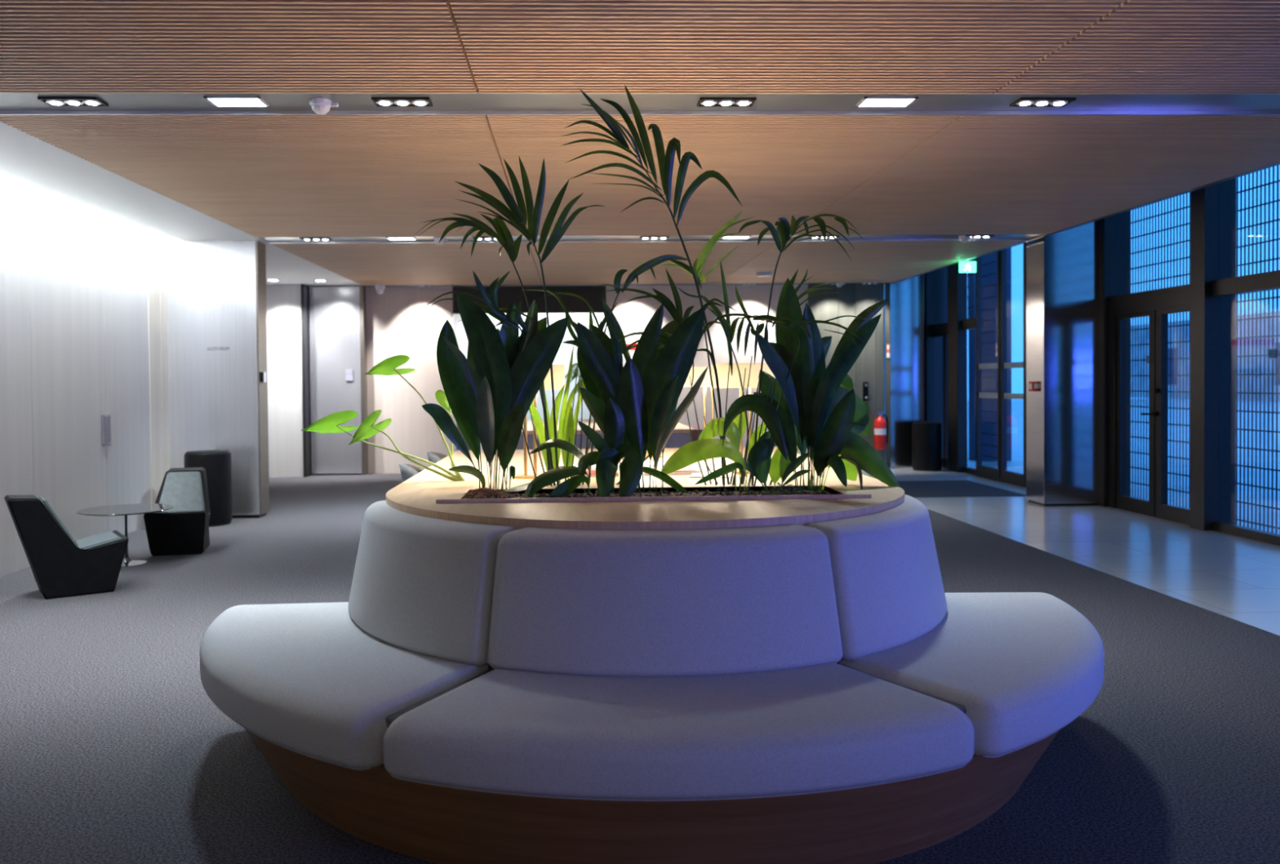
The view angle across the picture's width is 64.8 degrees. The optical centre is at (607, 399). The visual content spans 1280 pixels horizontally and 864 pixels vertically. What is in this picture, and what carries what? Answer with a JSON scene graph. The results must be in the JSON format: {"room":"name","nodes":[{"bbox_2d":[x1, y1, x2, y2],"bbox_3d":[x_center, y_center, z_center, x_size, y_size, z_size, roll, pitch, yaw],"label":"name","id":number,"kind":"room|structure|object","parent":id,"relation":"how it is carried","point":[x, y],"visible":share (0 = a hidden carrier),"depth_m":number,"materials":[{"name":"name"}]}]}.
{"room":"lobby","nodes":[
{"label":"lobby","id":0,"kind":"room"},
{"bbox_2d":[0,174,169,577],"bbox_3d":[-4.053,-0.125,1.864,0.124,2.850,16.000,-1,1,-2],"label":"wall","id":1,"kind":"structure","parent":0,"point":[52,366],"depth_m":7.99,"materials":[{"name":"white paint"}]},
{"bbox_2d":[102,416,106,444],"bbox_3d":[-4.202,0.250,8.413,0.005,0.230,0.055,-1,1,-2],"label":"trim","id":2,"kind":"structure","parent":1,"relation":"attached to","point":[104,417],"depth_m":8.41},
{"bbox_2d":[101,413,111,445],"bbox_3d":[-4.208,0.250,8.450,0.007,0.260,0.160,-1,1,-2],"label":"trim","id":3,"kind":"structure","parent":1,"relation":"attached to","point":[104,415],"depth_m":8.42,"materials":[{"name":"metal"}]},
{"bbox_2d":[106,415,111,443],"bbox_3d":[-4.205,0.249,8.486,0.005,0.230,0.060,-1,1,-2],"label":"trim","id":4,"kind":"structure","parent":1,"relation":"attached to","point":[108,440],"depth_m":8.49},
{"bbox_2d":[165,240,259,515],"bbox_3d":[-3.832,-0.210,9.893,0.860,2.660,0.265,-1,1,-2],"label":"wall","id":5,"kind":"structure","parent":0,"point":[211,285],"depth_m":9.76,"materials":[{"name":"paint"}]},
{"bbox_2d":[231,512,266,517],"bbox_3d":[-3.826,1.134,9.920,0.850,0.030,0.220,-1,1,-2],"label":"baseboard","id":6,"kind":"structure","parent":5,"relation":"attached to","point":[264,514],"depth_m":9.82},
{"bbox_2d":[255,240,269,515],"bbox_3d":[-3.395,-0.214,9.908,0.015,2.660,0.265,-1,1,-2],"label":"trim","id":7,"kind":"structure","parent":5,"relation":"attached to","point":[260,261],"depth_m":9.88,"materials":[{"name":"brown metal"}]},
{"bbox_2d":[266,238,1030,243],"bbox_3d":[0.453,-1.582,10.027,7.600,0.020,0.014,-1,1,-2],"label":"trim","id":8,"kind":"structure","parent":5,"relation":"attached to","point":[891,239],"depth_m":10.02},
{"bbox_2d":[257,234,1041,241],"bbox_3d":[0.459,-1.618,9.848,7.600,0.058,0.370,-1,1,-2],"label":"trim","id":9,"kind":"structure","parent":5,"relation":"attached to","point":[866,236],"depth_m":9.88,"materials":[{"name":"grey metal"}]},
{"bbox_2d":[299,237,332,239],"bbox_3d":[-2.817,-1.552,9.725,0.280,0.016,0.130,-1,1,-2],"label":"recessed light","id":10,"kind":"object","parent":9,"relation":"attached to","point":[302,238],"visible":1,"depth_m":9.69,"materials":[{"name":"white"}]},
{"bbox_2d":[386,236,417,239],"bbox_3d":[-1.997,-1.563,9.752,0.270,0.010,0.170,-1,1,-2],"label":"led panel light","id":11,"kind":"object","parent":9,"relation":"attached to","point":[388,237],"visible":0.89,"depth_m":9.72,"materials":[{"name":"white"}]},
{"bbox_2d":[640,235,669,239],"bbox_3d":[0.453,-1.582,9.833,0.280,0.016,0.130,-1,1,-2],"label":"recessed light","id":12,"kind":"object","parent":9,"relation":"attached to","point":[641,237],"visible":0.99,"depth_m":9.81,"materials":[{"name":"white"}]},
{"bbox_2d":[720,235,751,239],"bbox_3d":[1.252,-1.593,9.860,0.270,0.010,0.170,-1,1,-2],"label":"led panel light","id":13,"kind":"object","parent":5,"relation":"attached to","point":[729,236],"visible":0.83,"depth_m":9.84,"materials":[{"name":"white"}]},
{"bbox_2d":[266,284,303,477],"bbox_3d":[-4.619,-0.268,14.152,0.710,2.690,0.200,-1,1,-2],"label":"wall","id":14,"kind":"structure","parent":0,"point":[283,301],"depth_m":14.06,"materials":[{"name":"white paint"}]},
{"bbox_2d":[301,284,311,476],"bbox_3d":[-4.247,-0.271,14.179,0.035,2.690,0.270,-1,1,-2],"label":"trim","id":15,"kind":"structure","parent":14,"relation":"attached to","point":[304,288],"depth_m":14.11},
{"bbox_2d":[453,312,605,450],"bbox_3d":[-1.389,-0.465,17.608,4.800,2.900,0.100,-1,1,-2],"label":"wall","id":16,"kind":"structure","parent":0,"point":[582,317],"depth_m":17.55,"materials":[{"name":"white paint"}]},
{"bbox_2d":[308,282,884,474],"bbox_3d":[-0.834,-0.359,14.641,9.710,2.790,0.170,-1,1,-2],"label":"wall","id":17,"kind":"structure","parent":0,"point":[393,326],"depth_m":14.56,"materials":[{"name":"paint"}]},
{"bbox_2d":[308,285,361,473],"bbox_3d":[-3.868,-0.282,14.341,0.715,2.660,0.070,-1,1,-2],"label":"door","id":18,"kind":"structure","parent":17,"relation":"in","point":[335,310],"depth_m":14.30,"materials":[{"name":"paint"}]},
{"bbox_2d":[345,368,353,380],"bbox_3d":[-3.669,-0.353,14.301,0.100,0.160,0.018,-1,1,-2],"label":"lock plate","id":19,"kind":"object","parent":18,"relation":"attached to","point":[348,372],"visible":1,"depth_m":14.29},
{"bbox_2d":[359,284,368,475],"bbox_3d":[-3.487,-0.282,14.399,0.050,2.690,0.180,-1,1,-2],"label":"trim","id":20,"kind":"structure","parent":17,"relation":"attached to","point":[362,288],"depth_m":14.32,"materials":[{"name":"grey metal"}]},
{"bbox_2d":[364,282,824,285],"bbox_3d":[0.303,-1.703,14.514,7.600,0.058,0.150,-1,1,-2],"label":"trim","id":21,"kind":"structure","parent":17,"relation":"attached to","point":[541,282],"depth_m":14.54,"materials":[{"name":"grey metal"}]},
{"bbox_2d":[364,282,884,286],"bbox_3d":[0.301,-1.665,14.583,7.600,0.020,0.014,-1,1,-2],"label":"trim","id":22,"kind":"structure","parent":17,"relation":"attached to","point":[883,282],"depth_m":14.55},
{"bbox_2d":[622,341,638,366],"bbox_3d":[0.381,-0.614,14.600,0.840,0.480,0.014,-1,1,-2],"label":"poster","id":23,"kind":"object","parent":17,"relation":"attached to","point":[632,350],"visible":0.07,"depth_m":14.59,"materials":[{"name":"white paper"}]},
{"bbox_2d":[862,382,868,400],"bbox_3d":[3.760,-0.125,14.681,0.080,0.280,0.064,-1,1,-2],"label":"panel","id":24,"kind":"object","parent":17,"relation":"attached to","point":[865,384],"visible":1,"depth_m":14.70,"materials":[{"name":"metal"}]},
{"bbox_2d":[874,411,888,448],"bbox_3d":[3.945,0.443,14.600,0.175,0.545,0.175,0,1,43],"label":"fire extinguisher","id":25,"kind":"object","parent":17,"relation":"attached to","point":[881,427],"visible":1,"depth_m":14.54,"materials":[{"name":"red paint"}]},
{"bbox_2d":[0,466,1279,863],"bbox_3d":[0.005,1.219,6.527,10.820,0.080,25.000,-1,1,-2],"label":"floor","id":26,"kind":"structure","parent":0,"point":[114,748],"depth_m":4.12,"materials":[{"name":"carpet"}]},
{"bbox_2d":[4,494,128,599],"bbox_3d":[-3.416,0.899,6.360,0.650,0.625,0.447,-1,1,-35],"label":"lounge chair","id":27,"kind":"object","parent":26,"relation":"on","point":[62,566],"visible":1,"depth_m":6.20,"materials":[{"name":"fabric"}]},
{"bbox_2d":[76,503,173,567],"bbox_3d":[-3.506,0.993,7.337,0.636,0.403,0.636,-1,1,-2],"label":"side table","id":28,"kind":"object","parent":26,"relation":"on","point":[126,509],"visible":0.88,"depth_m":7.30,"materials":[{"name":"glass"}]},
{"bbox_2d":[143,466,210,555],"bbox_3d":[-3.357,0.870,7.939,0.447,0.625,0.650,-1,1,-14],"label":"lounge chair","id":29,"kind":"object","parent":26,"relation":"on","point":[184,528],"visible":0.88,"depth_m":7.72,"materials":[{"name":"fabric"}]},
{"bbox_2d":[183,449,231,526],"bbox_3d":[-3.726,0.818,9.398,0.410,0.680,0.410,-1,1,-2],"label":"waste bin","id":30,"kind":"object","parent":26,"relation":"on","point":[216,463],"visible":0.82,"depth_m":9.26,"materials":[{"name":"metal"}]},
{"bbox_2d":[399,462,422,482],"bbox_3d":[-0.794,0.762,5.009,0.470,0.905,0.420,-1,1,-10],"label":"shell chair","id":31,"kind":"object","parent":26,"relation":"on","point":[407,471],"visible":0.1,"depth_m":4.89,"materials":[{"name":"plastic"}]},
{"bbox_2d":[426,451,447,466],"bbox_3d":[-0.801,0.748,5.811,0.470,0.905,0.420,-1,1,-2],"label":"shell chair","id":32,"kind":"object","parent":26,"relation":"on","point":[433,456],"visible":0.07,"depth_m":5.73,"materials":[{"name":"plastic"}]},
{"bbox_2d":[494,324,591,419],"bbox_3d":[-1.205,-0.153,17.445,1.850,2.280,0.050,-1,1,-2],"label":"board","id":33,"kind":"object","parent":26,"relation":"on","point":[563,355],"visible":0.02,"depth_m":17.43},
{"bbox_2d":[564,362,623,395],"bbox_3d":[0.035,0.290,12.599,1.184,1.552,1.111,-1,1,-2],"label":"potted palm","id":34,"kind":"object","parent":26,"relation":"on","point":[576,366],"visible":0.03,"depth_m":12.73,"materials":[{"name":"green plant"}]},
{"bbox_2d":[515,418,703,449],"bbox_3d":[-0.041,0.677,10.318,1.790,0.865,2.600,-1,1,-2],"label":"reception desk","id":35,"kind":"object","parent":26,"relation":"on","point":[681,436],"visible":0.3,"depth_m":9.06,"materials":[{"name":"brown wood"}]},
{"bbox_2d":[520,418,694,434],"bbox_3d":[-0.099,0.262,10.309,1.680,0.035,2.600,-1,1,-2],"label":"countertop","id":36,"kind":"structure","parent":35,"relation":"on","point":[680,428],"depth_m":9.36,"materials":[{"name":"white wood"}]},
{"bbox_2d":[386,446,904,529],"bbox_3d":[0.124,0.769,4.771,2.044,0.884,3.362,-1,1,-2],"label":"planter","id":37,"kind":"object","parent":26,"relation":"on","point":[427,493],"visible":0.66,"depth_m":3.56,"materials":[{"name":"brown wood"}]},
{"bbox_2d":[301,354,465,480],"bbox_3d":[-0.965,0.096,4.382,0.709,0.584,0.130,-1,1,-13],"label":"alocasia","id":38,"kind":"object","parent":37,"relation":"on","point":[330,423],"visible":0.84,"depth_m":4.35,"materials":[{"name":"green plant"}]},
{"bbox_2d":[413,155,605,484],"bbox_3d":[-0.410,-0.314,4.174,0.764,1.386,0.334,-1,1,-11],"label":"palm","id":39,"kind":"object","parent":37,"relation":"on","point":[517,215],"visible":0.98,"depth_m":4.14,"materials":[{"name":"green plant"}]},
{"bbox_2d":[514,364,564,479],"bbox_3d":[-0.349,0.097,4.513,0.316,0.505,0.316,-1,1,-2],"label":"table lamp","id":40,"kind":"object","parent":37,"relation":"on","point":[558,371],"visible":0.26,"depth_m":4.47,"materials":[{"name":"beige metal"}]},
{"bbox_2d":[522,368,593,486],"bbox_3d":[-0.217,0.087,4.179,0.349,0.573,0.095,-1,1,-15],"label":"stalks","id":41,"kind":"object","parent":37,"relation":"on","point":[577,368],"visible":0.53,"depth_m":4.17},
{"bbox_2d":[520,254,740,484],"bbox_3d":[0.089,-0.115,4.182,0.952,0.984,0.279,0,1,10],"label":"palm","id":42,"kind":"object","parent":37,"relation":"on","point":[567,424],"visible":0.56,"depth_m":4.22,"materials":[{"name":"green plant"}]},
{"bbox_2d":[470,489,831,498],"bbox_3d":[0.168,0.471,3.897,1.433,0.190,0.358,-1,1,-2],"label":"soil","id":43,"kind":"object","parent":37,"relation":"in","point":[643,494],"visible":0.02,"depth_m":3.99,"materials":[{"name":"brown soil"}]},
{"bbox_2d":[422,293,568,493],"bbox_3d":[-0.444,-0.023,4.063,0.572,0.801,0.370,-1,1,-2],"label":"aspidistra","id":44,"kind":"object","parent":43,"relation":"on","point":[490,393],"visible":0.98,"depth_m":4.01,"materials":[{"name":"green plant"}]},
{"bbox_2d":[462,487,529,498],"bbox_3d":[-0.425,0.355,3.818,0.258,0.046,0.263,-1,1,-2],"label":"ground cover","id":45,"kind":"object","parent":43,"relation":"on","point":[475,492],"visible":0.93,"depth_m":3.81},
{"bbox_2d":[502,438,687,497],"bbox_3d":[-0.053,0.289,3.951,0.733,0.272,0.229,-1,1,-2],"label":"peace lily","id":46,"kind":"object","parent":43,"relation":"in","point":[606,461],"visible":0.89,"depth_m":3.94,"materials":[{"name":"green plant"}]},
{"bbox_2d":[576,301,708,492],"bbox_3d":[0.130,-0.018,4.067,0.509,0.779,0.360,-1,1,-2],"label":"aspidistra","id":47,"kind":"object","parent":43,"relation":"on","point":[635,403],"visible":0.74,"depth_m":4.02,"materials":[{"name":"green plant"}]},
{"bbox_2d":[471,488,831,498],"bbox_3d":[0.166,0.369,3.895,1.403,0.018,0.338,-1,1,-2],"label":"chips","id":48,"kind":"object","parent":43,"relation":"on","point":[823,491],"visible":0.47,"depth_m":3.95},
{"bbox_2d":[660,410,776,491],"bbox_3d":[0.456,0.183,4.095,0.542,0.372,0.160,-1,1,-21],"label":"plant","id":49,"kind":"object","parent":43,"relation":"on","point":[705,447],"visible":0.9,"depth_m":4.04,"materials":[{"name":"plant"}]},
{"bbox_2d":[744,438,810,491],"bbox_3d":[0.668,0.262,4.097,0.300,0.212,0.081,0,1,3],"label":"leaf plant","id":50,"kind":"object","parent":43,"relation":"on","point":[759,464],"visible":0.91,"depth_m":4.07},
{"bbox_2d":[694,213,875,484],"bbox_3d":[0.697,-0.191,4.043,0.736,1.127,0.342,-1,1,-2],"label":"palm","id":51,"kind":"object","parent":43,"relation":"in","point":[781,237],"visible":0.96,"depth_m":4.02,"materials":[{"name":"green plant"}]},
{"bbox_2d":[749,482,826,495],"bbox_3d":[0.676,0.345,3.847,0.423,0.062,0.224,-1,1,-2],"label":"ground cover","id":52,"kind":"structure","parent":43,"relation":"on","point":[778,488],"depth_m":3.83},
{"bbox_2d":[722,277,889,491],"bbox_3d":[0.805,-0.069,4.107,0.702,0.870,0.316,-1,1,-2],"label":"aspidistra","id":53,"kind":"object","parent":43,"relation":"on","point":[809,391],"visible":0.92,"depth_m":4.06,"materials":[{"name":"green plant"}]},
{"bbox_2d":[807,373,899,489],"bbox_3d":[0.978,0.101,4.068,0.284,0.529,0.269,-1,1,-31],"label":"plant","id":54,"kind":"object","parent":43,"relation":"in","point":[857,454],"visible":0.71,"depth_m":4.05,"materials":[{"name":"plant"}]},
{"bbox_2d":[617,460,684,469],"bbox_3d":[0.197,0.324,5.016,0.320,0.023,0.220,-1,1,-12],"label":"magazine","id":55,"kind":"object","parent":37,"relation":"on","point":[646,464],"visible":0.2,"depth_m":4.93,"materials":[{"name":"white paper"}]},
{"bbox_2d":[559,84,755,484],"bbox_3d":[0.233,-0.449,4.090,0.843,1.648,0.238,-1,1,-16],"label":"palm","id":56,"kind":"object","parent":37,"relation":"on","point":[665,161],"visible":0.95,"depth_m":4.05,"materials":[{"name":"green plant"}]},
{"bbox_2d":[643,469,700,475],"bbox_3d":[0.290,0.333,4.619,0.260,0.017,0.060,-1,1,-4],"label":"magazine","id":57,"kind":"object","parent":37,"relation":"on","point":[694,471],"visible":0.55,"depth_m":4.59,"materials":[{"name":"white paper"}]},
{"bbox_2d":[683,366,714,438],"bbox_3d":[0.568,0.067,5.674,0.316,0.505,0.316,-1,1,-2],"label":"table lamp","id":58,"kind":"object","parent":37,"relation":"on","point":[698,371],"visible":0.36,"depth_m":5.55,"materials":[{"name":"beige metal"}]},
{"bbox_2d":[689,472,737,477],"bbox_3d":[0.473,0.339,4.525,0.200,0.006,0.160,0,1,10],"label":"magazine","id":59,"kind":"object","parent":37,"relation":"on","point":[692,475],"visible":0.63,"depth_m":4.49,"materials":[{"name":"white paper"}]},
{"bbox_2d":[686,355,776,490],"bbox_3d":[0.512,0.085,4.143,0.389,0.566,0.134,-1,1,-2],"label":"stalks","id":60,"kind":"object","parent":37,"relation":"on","point":[740,414],"visible":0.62,"depth_m":4.14},
{"bbox_2d":[711,363,775,474],"bbox_3d":[0.637,0.086,4.646,0.316,0.505,0.316,-1,1,-2],"label":"table lamp","id":61,"kind":"object","parent":37,"relation":"on","point":[722,368],"visible":0.49,"depth_m":4.51,"materials":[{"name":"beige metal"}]},
{"bbox_2d":[199,494,1104,863],"bbox_3d":[0.172,0.817,3.176,3.270,0.845,1.622,-1,1,-2],"label":"bench","id":62,"kind":"object","parent":26,"relation":"on","point":[812,692],"visible":0.95,"depth_m":2.83,"materials":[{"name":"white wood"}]},
{"bbox_2d":[199,601,488,769],"bbox_3d":[-0.937,0.867,3.307,0.702,0.150,1.586,-1,1,-33],"label":"seat cushion","id":63,"kind":"object","parent":62,"relation":"on","point":[308,679],"depth_m":2.92,"materials":[{"name":"grey fabric"}]},
{"bbox_2d":[347,500,515,665],"bbox_3d":[-0.626,0.592,3.502,0.448,0.393,1.109,-1,1,-33],"label":"backrest cushion","id":64,"kind":"object","parent":62,"relation":"on","point":[425,590],"depth_m":3.14,"materials":[{"name":"grey fabric"}]},
{"bbox_2d":[487,524,843,676],"bbox_3d":[0.169,0.593,3.080,1.064,0.393,0.441,-1,1,-2],"label":"backrest cushion","id":65,"kind":"object","parent":62,"relation":"on","point":[760,601],"depth_m":2.93,"materials":[{"name":"grey fabric"}]},
{"bbox_2d":[382,662,973,800],"bbox_3d":[0.182,0.868,2.712,1.517,0.150,0.692,-1,1,-2],"label":"seat cushion","id":66,"kind":"object","parent":62,"relation":"on","point":[804,728],"depth_m":2.50,"materials":[{"name":"grey fabric"}]},
{"bbox_2d":[803,494,946,659],"bbox_3d":[0.940,0.578,3.551,0.450,0.393,1.118,0,1,29],"label":"backrest cushion","id":67,"kind":"object","parent":62,"relation":"on","point":[877,577],"depth_m":3.16,"materials":[{"name":"grey fabric"}]},
{"bbox_2d":[838,591,1104,757],"bbox_3d":[1.268,0.847,3.376,0.704,0.150,1.598,0,1,29],"label":"seat cushion","id":68,"kind":"object","parent":62,"relation":"on","point":[1021,666],"depth_m":2.98,"materials":[{"name":"grey fabric"}]},
{"bbox_2d":[911,421,942,471],"bbox_3d":[4.534,0.655,14.323,0.410,0.680,0.410,-1,1,-2],"label":"waste bin","id":69,"kind":"object","parent":26,"relation":"on","point":[926,436],"visible":1,"depth_m":14.15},
{"bbox_2d":[947,262,967,471],"bbox_3d":[4.880,-1.153,14.087,0.130,4.300,0.370,-1,1,-2],"label":"trim","id":70,"kind":"structure","parent":26,"relation":"on","point":[957,281],"depth_m":13.94,"materials":[{"name":"metal"}]},
{"bbox_2d":[961,251,997,474],"bbox_3d":[5.045,-1.149,13.780,0.319,4.300,0.646,-1,1,-2],"label":"window","id":71,"kind":"structure","parent":70,"relation":"attached to","point":[966,324],"depth_m":13.72,"materials":[{"name":"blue glass"}]},
{"bbox_2d":[981,251,997,467],"bbox_3d":[5.199,-1.136,13.792,0.011,4.230,0.633,-1,1,-2],"label":"grille","id":72,"kind":"object","parent":71,"relation":"attached to","point":[993,342],"depth_m":13.72,"materials":[{"name":"metal"}]},
{"bbox_2d":[897,480,1026,497],"bbox_3d":[3.912,1.042,11.908,1.350,0.009,1.700,-1,1,-2],"label":"entrance mat","id":73,"kind":"object","parent":26,"relation":"on","point":[935,488],"visible":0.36,"depth_m":11.70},
{"bbox_2d":[1190,177,1236,530],"bbox_3d":[5.135,-1.053,8.553,0.270,4.300,0.190,-1,1,-2],"label":"column","id":74,"kind":"structure","parent":26,"relation":"on","point":[1213,207],"depth_m":8.48,"materials":[{"name":"metal"}]},
{"bbox_2d":[1211,164,1279,545],"bbox_3d":[5.243,-1.041,7.855,0.319,4.300,1.606,-1,1,-2],"label":"window","id":75,"kind":"structure","parent":74,"relation":"attached to","point":[1269,280],"depth_m":8.31,"materials":[{"name":"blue glass"}]},
{"bbox_2d":[1235,164,1279,533],"bbox_3d":[5.396,-1.028,7.867,0.011,4.230,1.593,-1,1,-2],"label":"grille","id":76,"kind":"object","parent":75,"relation":"attached to","point":[1277,180],"depth_m":8.35,"materials":[{"name":"metal"}]},
{"bbox_2d":[0,0,1279,285],"bbox_3d":[-0.104,-1.498,4.222,9.100,0.060,20.500,-1,1,-2],"label":"ceiling","id":77,"kind":"structure","parent":0,"point":[258,175],"depth_m":5.59,"materials":[{"name":"brown wood"}]},
{"bbox_2d":[374,284,385,293],"bbox_3d":[-3.206,-1.557,14.175,0.140,0.137,0.140,-1,1,-2],"label":"security camera","id":78,"kind":"object","parent":77,"relation":"attached to","point":[380,288],"visible":1,"depth_m":14.13,"materials":[{"name":"white plastic"}]},
{"bbox_2d":[0,88,1279,111],"bbox_3d":[0.618,-1.531,5.081,7.600,0.058,0.350,-1,1,-2],"label":"trim","id":79,"kind":"structure","parent":77,"relation":"attached to","point":[8,101],"depth_m":5.06,"materials":[{"name":"grey metal"}]},
{"bbox_2d":[37,97,108,106],"bbox_3d":[-2.629,-1.465,4.959,0.280,0.016,0.130,-1,1,-2],"label":"recessed light","id":80,"kind":"object","parent":79,"relation":"attached to","point":[52,101],"visible":1,"depth_m":4.94,"materials":[{"name":"white"}]},
{"bbox_2d":[203,96,270,106],"bbox_3d":[-1.832,-1.476,4.986,0.270,0.010,0.170,-1,1,-2],"label":"led panel light","id":81,"kind":"object","parent":79,"relation":"attached to","point":[217,101],"visible":1,"depth_m":4.98,"materials":[{"name":"white"}]},
{"bbox_2d":[208,98,266,106],"bbox_3d":[-1.832,-1.476,4.986,0.242,0.007,0.142,-1,1,-2],"label":"diffuser","id":82,"kind":"object","parent":81,"relation":"attached to","point":[215,102],"depth_m":4.99,"materials":[{"name":"white"}]},
{"bbox_2d":[309,97,338,114],"bbox_3d":[-1.409,-1.452,5.000,0.140,0.066,0.110,-1,1,-2],"label":"security camera","id":83,"kind":"object","parent":79,"relation":"attached to","point":[319,105],"visible":1,"depth_m":4.97,"materials":[{"name":"white plastic"}]},
{"bbox_2d":[371,97,432,106],"bbox_3d":[-1.022,-1.480,5.013,0.280,0.016,0.130,-1,1,-2],"label":"recessed light","id":84,"kind":"object","parent":79,"relation":"attached to","point":[378,101],"visible":1,"depth_m":4.99,"materials":[{"name":"white"}]},
{"bbox_2d":[0,110,1279,115],"bbox_3d":[0.613,-1.495,5.250,7.600,0.020,0.014,-1,1,-2],"label":"trim","id":85,"kind":"structure","parent":79,"relation":"attached to","point":[2,112],"depth_m":5.21,"materials":[{"name":"metal"}]},
{"bbox_2d":[697,97,756,106],"bbox_3d":[0.595,-1.495,5.066,0.280,0.016,0.130,-1,1,-2],"label":"recessed light","id":86,"kind":"object","parent":79,"relation":"attached to","point":[703,101],"visible":1,"depth_m":5.05,"materials":[{"name":"white"}]},
{"bbox_2d":[855,96,918,107],"bbox_3d":[1.407,-1.506,5.093,0.270,0.010,0.170,-1,1,-2],"label":"led panel light","id":87,"kind":"object","parent":79,"relation":"attached to","point":[867,101],"visible":1,"depth_m":5.08,"materials":[{"name":"white"}]},
{"bbox_2d":[859,98,914,106],"bbox_3d":[1.407,-1.506,5.093,0.242,0.007,0.142,-1,1,-2],"label":"diffuser","id":88,"kind":"object","parent":87,"relation":"attached to","point":[864,102],"depth_m":5.09,"materials":[{"name":"white"}]},
{"bbox_2d":[1009,97,1075,106],"bbox_3d":[2.206,-1.510,5.120,0.280,0.016,0.130,-1,1,-2],"label":"recessed light","id":89,"kind":"object","parent":79,"relation":"attached to","point":[1021,102],"visible":1,"depth_m":5.10,"materials":[{"name":"white"}]},
{"bbox_2d":[884,282,889,467],"bbox_3d":[4.079,-0.404,14.779,0.060,2.790,0.120,-1,1,-2],"label":"wall","id":90,"kind":"structure","parent":0,"point":[886,284],"depth_m":14.72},
{"bbox_2d":[883,283,885,462],"bbox_3d":[4.035,-0.354,14.774,0.020,2.690,0.130,-1,1,-2],"label":"trim","id":91,"kind":"structure","parent":90,"relation":"attached to","point":[884,374],"depth_m":14.71,"materials":[{"name":"metal"}]},
{"bbox_2d":[888,274,924,467],"bbox_3d":[4.343,-1.167,15.059,0.500,4.300,0.750,-1,1,-2],"label":"wall","id":92,"kind":"structure","parent":0,"point":[906,300],"depth_m":14.70,"materials":[{"name":"glass"}]},
{"bbox_2d":[888,161,1279,283],"bbox_3d":[4.453,-2.322,4.759,0.060,1.610,21.300,-1,1,-2],"label":"trim","id":93,"kind":"structure","parent":92,"relation":"attached to","point":[1277,162],"depth_m":8.50,"materials":[{"name":"brown metal"}]},
{"bbox_2d":[959,261,976,272],"bbox_3d":[4.290,-1.585,12.017,0.200,0.130,0.035,-1,1,-2],"label":"exit sign","id":94,"kind":"object","parent":93,"relation":"hanging from","point":[964,266],"visible":1,"depth_m":12.01,"materials":[{"name":"green"}]},
{"bbox_2d":[934,266,947,457],"bbox_3d":[4.881,-1.178,15.402,0.600,4.300,0.100,-1,1,-2],"label":"wall","id":95,"kind":"structure","parent":0,"point":[941,274],"depth_m":15.36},
{"bbox_2d":[924,271,935,422],"bbox_3d":[4.842,-1.175,15.241,0.130,4.300,0.220,-1,1,-2],"label":"trim","id":96,"kind":"structure","parent":95,"relation":"attached to","point":[929,277],"depth_m":15.15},
{"bbox_2d":[929,258,973,468],"bbox_3d":[5.010,-1.141,14.707,0.329,4.250,0.860,-1,1,-2],"label":"door","id":97,"kind":"structure","parent":95,"relation":"in","point":[940,329],"depth_m":14.58,"materials":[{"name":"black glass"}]},
{"bbox_2d":[966,258,973,319],"bbox_3d":[5.159,-2.192,14.693,0.011,2.150,0.853,-1,1,-2],"label":"grille","id":98,"kind":"object","parent":97,"relation":"attached to","point":[971,274],"depth_m":14.38,"materials":[{"name":"glass"}]},
{"bbox_2d":[1026,220,1098,503],"bbox_3d":[4.662,-1.095,10.343,0.575,4.275,0.400,-1,1,-2],"label":"wall","id":99,"kind":"structure","parent":0,"point":[1062,268],"depth_m":10.16,"materials":[{"name":"metal"}]},
{"bbox_2d":[974,242,1026,487],"bbox_3d":[5.000,-1.063,11.856,0.120,4.200,3.200,-1,1,-2],"label":"door","id":100,"kind":"structure","parent":99,"relation":"in","point":[1001,473],"depth_m":12.64,"materials":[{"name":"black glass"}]},
{"bbox_2d":[1028,381,1037,391],"bbox_3d":[4.374,-0.140,10.348,0.079,0.100,0.105,-1,1,-2],"label":"button","id":101,"kind":"object","parent":99,"relation":"attached to","point":[1033,385],"visible":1,"depth_m":10.30,"materials":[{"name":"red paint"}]},
{"bbox_2d":[1028,499,1097,506],"bbox_3d":[4.683,1.055,10.383,0.550,0.025,0.360,-1,1,-2],"label":"baseboard","id":102,"kind":"structure","parent":99,"relation":"attached to","point":[1029,500],"depth_m":10.21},
{"bbox_2d":[1097,210,1130,506],"bbox_3d":[5.081,-1.082,10.157,0.270,4.300,0.200,-1,1,-2],"label":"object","id":103,"kind":"structure","parent":99,"relation":"attached to","point":[1114,231],"depth_m":10.07,"materials":[{"name":"metal"}]},
{"bbox_2d":[1109,191,1191,524],"bbox_3d":[5.159,-1.047,9.558,0.372,4.250,1.816,-1,1,-2],"label":"door","id":104,"kind":"structure","parent":99,"relation":"in","point":[1157,304],"depth_m":9.54,"materials":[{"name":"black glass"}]},
{"label":"outside","id":105,"kind":"structure","parent":0,"visible":0},
{"bbox_2d":[967,398,1279,533],"bbox_3d":[22.309,0.895,15.771,34.380,0.080,90.000,-1,1,-2],"label":"ground","id":106,"kind":"structure","parent":105,"point":[1016,464],"depth_m":17.55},
{"bbox_2d":[968,247,1011,461],"bbox_3d":[6.206,-1.538,16.390,0.540,5.040,0.400,-1,1,-2],"label":"concrete pier","id":107,"kind":"structure","parent":106,"relation":"on","point":[971,333],"depth_m":16.24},
{"bbox_2d":[1130,311,1279,401],"bbox_3d":[38.111,-1.796,26.256,6.050,4.640,90.000,-1,1,-2],"label":"building","id":108,"kind":"structure","parent":106,"relation":"on","point":[1266,313],"depth_m":54.33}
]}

